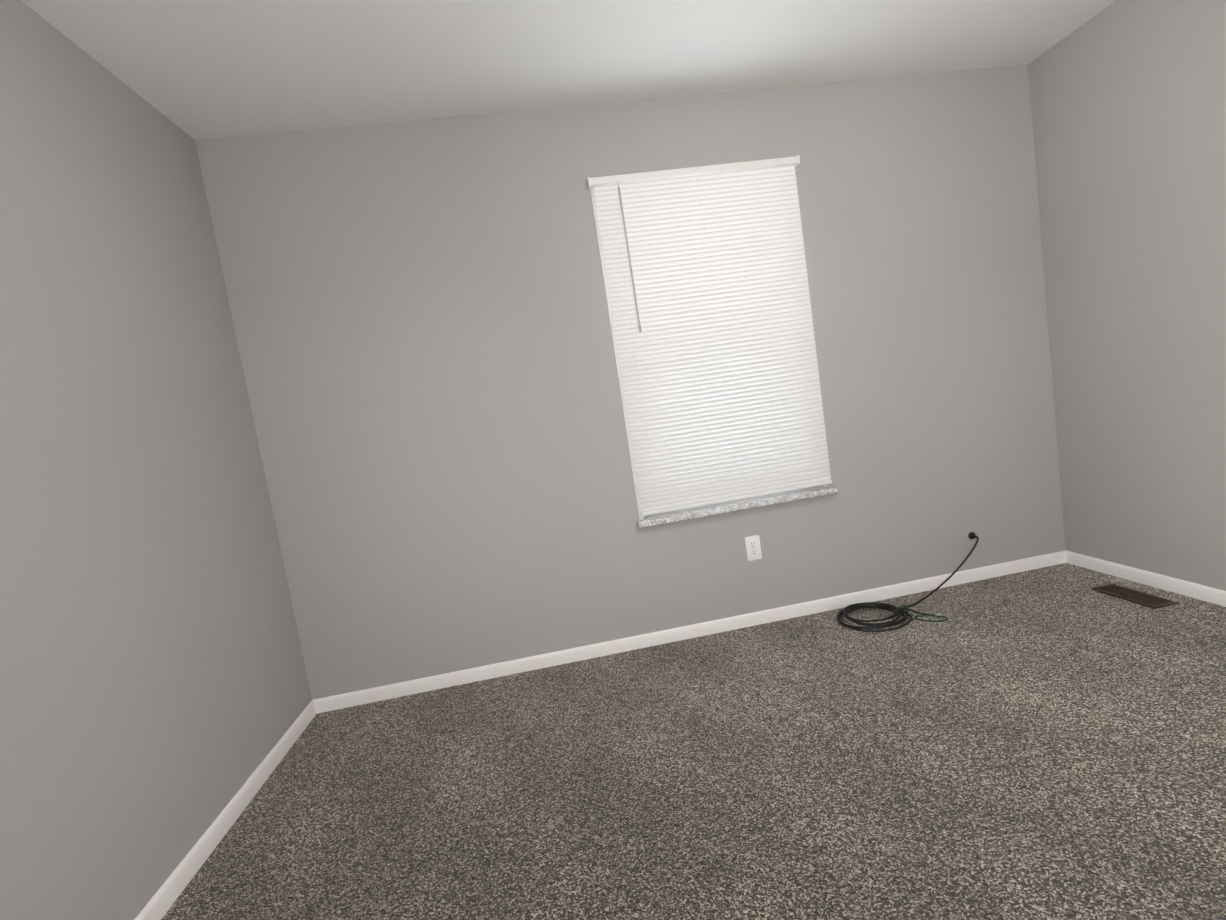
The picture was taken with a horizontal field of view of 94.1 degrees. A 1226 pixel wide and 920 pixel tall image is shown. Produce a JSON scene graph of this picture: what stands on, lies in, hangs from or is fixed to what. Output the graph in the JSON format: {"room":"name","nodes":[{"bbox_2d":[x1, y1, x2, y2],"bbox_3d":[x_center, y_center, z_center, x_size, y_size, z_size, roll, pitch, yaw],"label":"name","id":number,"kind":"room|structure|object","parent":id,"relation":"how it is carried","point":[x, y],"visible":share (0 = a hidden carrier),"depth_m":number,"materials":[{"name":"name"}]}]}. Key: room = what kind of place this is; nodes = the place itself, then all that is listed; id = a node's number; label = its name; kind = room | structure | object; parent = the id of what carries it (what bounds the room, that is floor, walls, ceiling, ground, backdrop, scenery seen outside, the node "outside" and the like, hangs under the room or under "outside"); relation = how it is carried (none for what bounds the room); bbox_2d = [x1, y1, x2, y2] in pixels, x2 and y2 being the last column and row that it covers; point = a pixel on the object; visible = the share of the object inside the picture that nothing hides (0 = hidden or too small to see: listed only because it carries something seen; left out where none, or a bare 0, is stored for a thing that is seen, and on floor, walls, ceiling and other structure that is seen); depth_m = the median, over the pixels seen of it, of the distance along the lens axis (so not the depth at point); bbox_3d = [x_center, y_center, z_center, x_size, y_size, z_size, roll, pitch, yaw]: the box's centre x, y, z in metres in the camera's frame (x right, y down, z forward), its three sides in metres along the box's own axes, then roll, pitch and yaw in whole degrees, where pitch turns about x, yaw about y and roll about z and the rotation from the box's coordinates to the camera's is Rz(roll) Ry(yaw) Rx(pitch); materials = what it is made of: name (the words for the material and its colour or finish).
{"room":"empty bedroom","nodes":[
{"label":"empty bedroom","id":0,"kind":"room"},
{"bbox_2d":[0,0,311,919],"bbox_3d":[-1.284,0.081,0.298,0.120,2.425,4.220,-9,5,-6],"label":"wall","id":1,"kind":"structure","parent":0,"point":[154,694],"depth_m":1.58,"materials":[{"name":"grey paint"}]},
{"bbox_2d":[134,700,316,919],"bbox_3d":[-1.050,1.230,0.474,0.013,0.060,4.100,-9,5,-6],"label":"baseboard","id":2,"kind":"structure","parent":1,"relation":"attached to","point":[167,894],"depth_m":1.75,"materials":[{"name":"white wood"}]},
{"bbox_2d":[21,0,1116,139],"bbox_3d":[0.394,-1.470,0.455,3.940,0.100,4.340,-9,5,-6],"label":"ceiling","id":3,"kind":"structure","parent":0,"point":[201,69],"depth_m":2.08,"materials":[{"name":"paint"}]},
{"bbox_2d":[195,65,1065,699],"bbox_3d":[0.318,-0.383,2.659,3.940,2.425,0.120,-9,5,-6],"label":"wall","id":4,"kind":"structure","parent":0,"point":[421,319],"depth_m":2.55,"materials":[{"name":"grey paint"}]},
{"bbox_2d":[313,551,1066,713],"bbox_3d":[0.502,0.786,2.703,3.700,0.060,0.013,-9,5,-6],"label":"baseboard","id":5,"kind":"structure","parent":4,"relation":"attached to","point":[406,688],"depth_m":2.67,"materials":[{"name":"white wood"}]},
{"bbox_2d":[587,155,837,527],"bbox_3d":[0.466,-0.530,2.629,0.960,1.540,0.176,-9,5,-6],"label":"window blind","id":6,"kind":"structure","parent":4,"relation":"in","point":[704,271],"depth_m":2.57,"materials":[{"name":"white plastic"}]},
{"bbox_2d":[745,535,761,560],"bbox_3d":[0.664,0.416,2.698,0.070,0.115,0.008,-9,5,-6],"label":"electrical outlet","id":7,"kind":"object","parent":4,"relation":"attached to","point":[753,548],"visible":1,"depth_m":2.70,"materials":[{"name":"white plastic"}]},
{"bbox_2d":[161,563,1225,919],"bbox_3d":[0.770,1.016,0.689,3.940,0.100,4.340,-9,5,-6],"label":"floor","id":8,"kind":"structure","parent":0,"point":[1047,743],"depth_m":1.66,"materials":[{"name":"carpet"}]},
{"bbox_2d":[837,532,978,631],"bbox_3d":[1.424,0.560,2.632,0.853,0.252,0.351,-9,5,-6],"label":"cord","id":9,"kind":"object","parent":8,"relation":"on","point":[897,614],"visible":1,"depth_m":2.56,"materials":[{"name":"black plastic"}]},
{"bbox_2d":[1091,584,1178,608],"bbox_3d":[2.217,0.577,2.436,0.114,0.009,0.270,-9,5,-6],"label":"air vent register","id":10,"kind":"object","parent":8,"relation":"on","point":[1137,597],"visible":1,"depth_m":2.42,"materials":[{"name":"brown metal"}]},
{"bbox_2d":[1028,0,1225,590],"bbox_3d":[2.463,-0.527,0.727,0.120,2.425,4.220,-9,5,-6],"label":"wall","id":11,"kind":"structure","parent":0,"point":[1128,103],"depth_m":2.37,"materials":[{"name":"grey paint"}]},
{"bbox_2d":[1065,550,1225,606],"bbox_3d":[2.567,0.644,0.888,0.013,0.060,4.100,-9,5,-6],"label":"baseboard","id":12,"kind":"structure","parent":11,"relation":"attached to","point":[1193,590],"depth_m":2.50,"materials":[{"name":"white wood"}]}
]}

